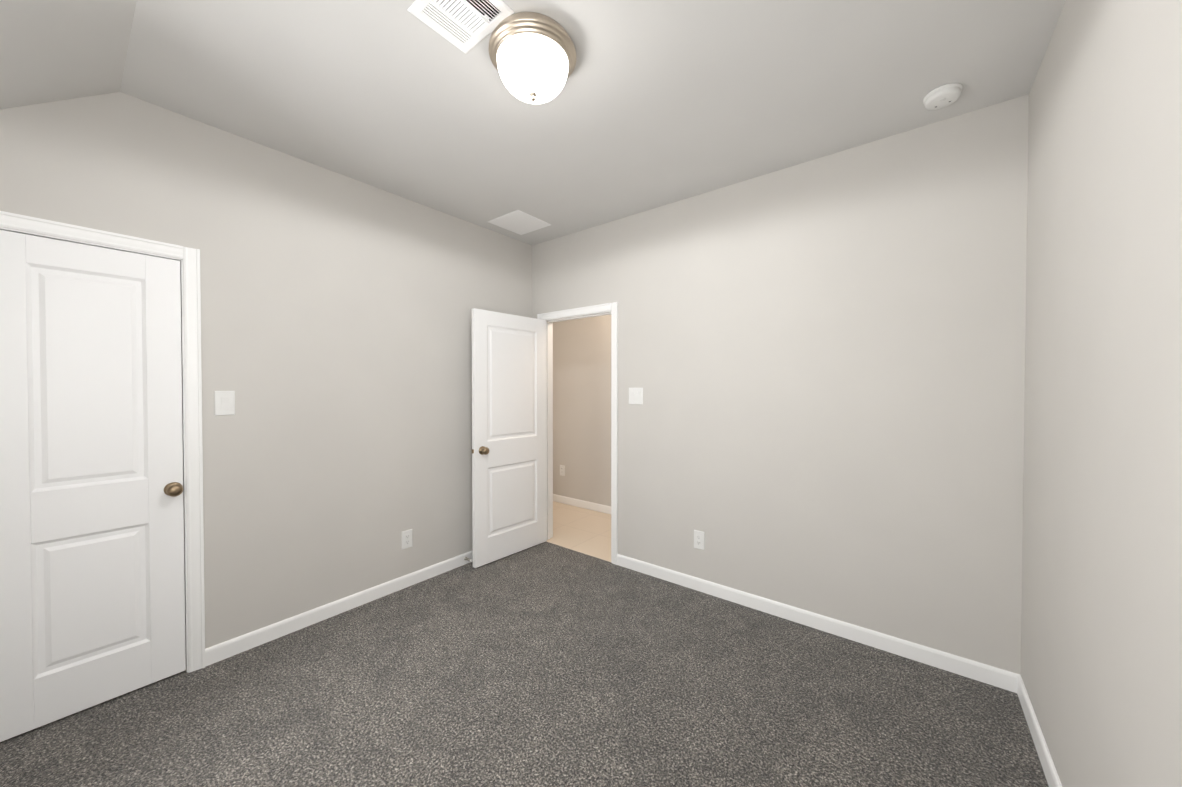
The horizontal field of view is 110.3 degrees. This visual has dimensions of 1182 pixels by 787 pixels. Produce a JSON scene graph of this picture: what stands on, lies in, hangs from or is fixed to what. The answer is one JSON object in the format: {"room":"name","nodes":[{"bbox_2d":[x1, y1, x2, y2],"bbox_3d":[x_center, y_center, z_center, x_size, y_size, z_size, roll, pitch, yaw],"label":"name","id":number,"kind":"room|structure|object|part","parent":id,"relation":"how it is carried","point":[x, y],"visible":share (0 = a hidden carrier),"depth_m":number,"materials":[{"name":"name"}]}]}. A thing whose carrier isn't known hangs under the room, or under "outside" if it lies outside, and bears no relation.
{"room":"empty bedroom","nodes":[
{"label":"empty bedroom","id":0,"kind":"room"},
{"bbox_2d":[0,92,531,648],"bbox_3d":[-1.608,-0.011,2.629,0.120,2.779,3.270,1,1,38],"label":"wall","id":1,"kind":"structure","parent":0,"point":[336,332],"depth_m":2.40,"materials":[{"name":"paint"}]},
{"bbox_2d":[0,230,185,741],"bbox_3d":[-2.174,0.366,1.797,0.102,2.024,0.565,1,1,38],"label":"closet door","id":2,"kind":"structure","parent":1,"relation":"in","point":[92,595],"depth_m":1.79,"materials":[{"name":"white wood"}]},
{"label":"knob","id":3,"kind":"part","parent":2,"relation":"part of","materials":[{"name":"gold metal"}]},
{"bbox_2d":[0,211,204,672],"bbox_3d":[-2.229,0.359,1.841,0.120,2.060,0.611,1,1,38],"label":"door frame","id":4,"kind":"structure","parent":1,"relation":"attached to","point":[183,402],"depth_m":2.03,"materials":[{"name":"white wood"}]},
{"bbox_2d":[214,391,234,415],"bbox_3d":[-1.906,0.050,2.143,0.012,0.128,0.080,1,1,38],"label":"light switch","id":5,"kind":"object","parent":1,"relation":"attached to","point":[224,402],"visible":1,"depth_m":2.14,"materials":[{"name":"white plastic"}]},
{"bbox_2d":[205,550,472,666],"bbox_3d":[-1.519,1.335,2.654,0.012,0.086,3.150,1,1,38],"label":"baseboard","id":6,"kind":"structure","parent":1,"relation":"attached to","point":[235,646],"depth_m":2.50,"materials":[{"name":"white wood"}]},
{"bbox_2d":[402,529,412,549],"bbox_3d":[-1.306,1.036,2.925,0.009,0.126,0.078,1,1,38],"label":"outlet","id":7,"kind":"object","parent":1,"relation":"attached to","point":[407,542],"visible":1,"depth_m":2.92,"materials":[{"name":"white plastic"}]},
{"bbox_2d":[0,542,1048,786],"bbox_3d":[-0.290,1.422,1.616,3.469,0.060,3.270,1,1,38],"label":"floor carpet","id":8,"kind":"object","parent":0,"point":[546,664],"visible":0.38,"depth_m":1.82,"materials":[{"name":"grey carpet"}]},
{"bbox_2d":[0,0,1065,244],"bbox_3d":[-0.253,-1.135,1.628,3.469,0.684,3.390,1,1,38],"label":"ceiling","id":9,"kind":"structure","parent":0,"point":[652,104],"depth_m":1.79,"materials":[{"name":"paint"}]},
{"bbox_2d":[407,0,513,53],"bbox_3d":[-0.460,-1.349,1.458,0.290,0.012,0.240,1,1,38],"label":"ceiling vent","id":10,"kind":"object","parent":9,"relation":"in","point":[465,26],"visible":1,"depth_m":1.48,"materials":[{"name":"white metal"}]},
{"bbox_2d":[488,210,550,234],"bbox_3d":[-0.578,-1.377,3.334,0.360,0.006,0.360,1,1,38],"label":"ceiling access panel","id":11,"kind":"object","parent":9,"relation":"attached to","point":[519,222],"visible":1,"depth_m":3.31,"materials":[{"name":"white paint"}]},
{"bbox_2d":[489,12,575,103],"bbox_3d":[-0.226,-1.252,1.608,0.338,0.211,0.338,1,1,38],"label":"ceiling light","id":12,"kind":"object","parent":9,"relation":"attached to","point":[532,55],"visible":1,"depth_m":1.52,"materials":[{"name":"white glass"}]},
{"bbox_3d":[-0.226,-1.220,1.609,0.278,0.149,0.278,1,1,38],"label":"lamp shade","id":13,"kind":"part","parent":12,"relation":"part of","materials":[{"name":"white glass"}]},
{"bbox_2d":[923,83,962,109],"bbox_3d":[1.596,-1.341,1.869,0.138,0.039,0.138,1,1,38],"label":"smoke detector","id":14,"kind":"object","parent":9,"relation":"attached to","point":[942,96],"visible":1,"depth_m":1.84,"materials":[{"name":"white plastic"}]},
{"bbox_2d":[553,315,610,505],"bbox_3d":[0.362,-0.023,4.560,4.000,2.749,0.120,1,1,38],"label":"wall","id":15,"kind":"structure","parent":0,"point":[582,400],"depth_m":4.84,"materials":[{"name":"paint"}]},
{"bbox_2d":[560,465,564,475],"bbox_3d":[-0.355,0.945,5.053,0.078,0.126,0.009,1,1,38],"label":"electrical outlet","id":16,"kind":"object","parent":15,"relation":"attached to","point":[562,470],"visible":1,"depth_m":5.05,"materials":[{"name":"white plastic"}]},
{"bbox_2d":[553,494,610,513],"bbox_3d":[0.321,1.309,4.527,4.000,0.086,0.012,1,1,38],"label":"baseboard","id":17,"kind":"structure","parent":15,"relation":"attached to","point":[584,504],"depth_m":4.85,"materials":[{"name":"white wood"}]},
{"bbox_2d":[532,94,1028,674],"bbox_3d":[0.755,-0.015,2.931,3.469,2.779,0.120,1,1,38],"label":"wall","id":18,"kind":"structure","parent":0,"point":[822,362],"depth_m":2.33,"materials":[{"name":"paint"}]},
{"bbox_2d":[472,308,546,567],"bbox_3d":[-0.667,0.347,3.480,0.169,2.016,0.772,1,1,41],"label":"entry door","id":19,"kind":"structure","parent":18,"relation":"in","point":[509,434],"depth_m":3.43,"materials":[{"name":"white wood"}]},
{"bbox_3d":[-0.829,0.448,3.217,0.067,0.066,0.066,1,1,41],"label":"knob","id":20,"kind":"part","parent":19,"relation":"part of","materials":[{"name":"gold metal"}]},
{"bbox_2d":[537,302,617,564],"bbox_3d":[-0.104,0.318,3.597,0.890,2.095,0.138,1,1,38],"label":"door frame","id":21,"kind":"structure","parent":18,"relation":"attached to","point":[613,307],"depth_m":3.38,"materials":[{"name":"white wood"}]},
{"bbox_2d":[629,388,642,403],"bbox_3d":[0.343,0.019,3.171,0.126,0.128,0.012,1,1,38],"label":"light switch","id":22,"kind":"object","parent":18,"relation":"attached to","point":[635,395],"visible":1,"depth_m":3.17,"materials":[{"name":"white plastic"}]},
{"bbox_2d":[694,530,704,549],"bbox_3d":[0.752,1.020,2.866,0.078,0.126,0.009,1,1,38],"label":"outlet","id":23,"kind":"object","parent":18,"relation":"attached to","point":[699,539],"visible":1,"depth_m":2.86,"materials":[{"name":"white plastic"}]},
{"bbox_2d":[617,554,1018,692],"bbox_3d":[0.719,1.332,2.894,3.217,0.086,0.012,1,1,38],"label":"baseboard","id":24,"kind":"structure","parent":18,"relation":"attached to","point":[982,672],"depth_m":2.33,"materials":[{"name":"white wood"}]},
{"bbox_2d":[1021,0,1181,786],"bbox_3d":[1.028,0.017,0.564,0.120,2.779,3.270,1,1,38],"label":"wall","id":25,"kind":"structure","parent":0,"point":[1101,643],"depth_m":1.09,"materials":[{"name":"paint"}]},
{"bbox_2d":[1017,674,1061,786],"bbox_3d":[1.013,1.362,0.670,0.012,0.086,3.150,1,1,38],"label":"baseboard","id":26,"kind":"structure","parent":25,"relation":"attached to","point":[1048,766],"depth_m":1.59,"materials":[{"name":"white wood"}]},
{"label":"outside","id":27,"kind":"structure","parent":0,"visible":0},
{"bbox_2d":[546,501,610,561],"bbox_3d":[0.004,1.390,4.123,4.000,0.056,1.040,1,1,38],"label":"floor","id":28,"kind":"structure","parent":27,"point":[583,530],"depth_m":4.09,"materials":[{"name":"beige tile"}]}
]}

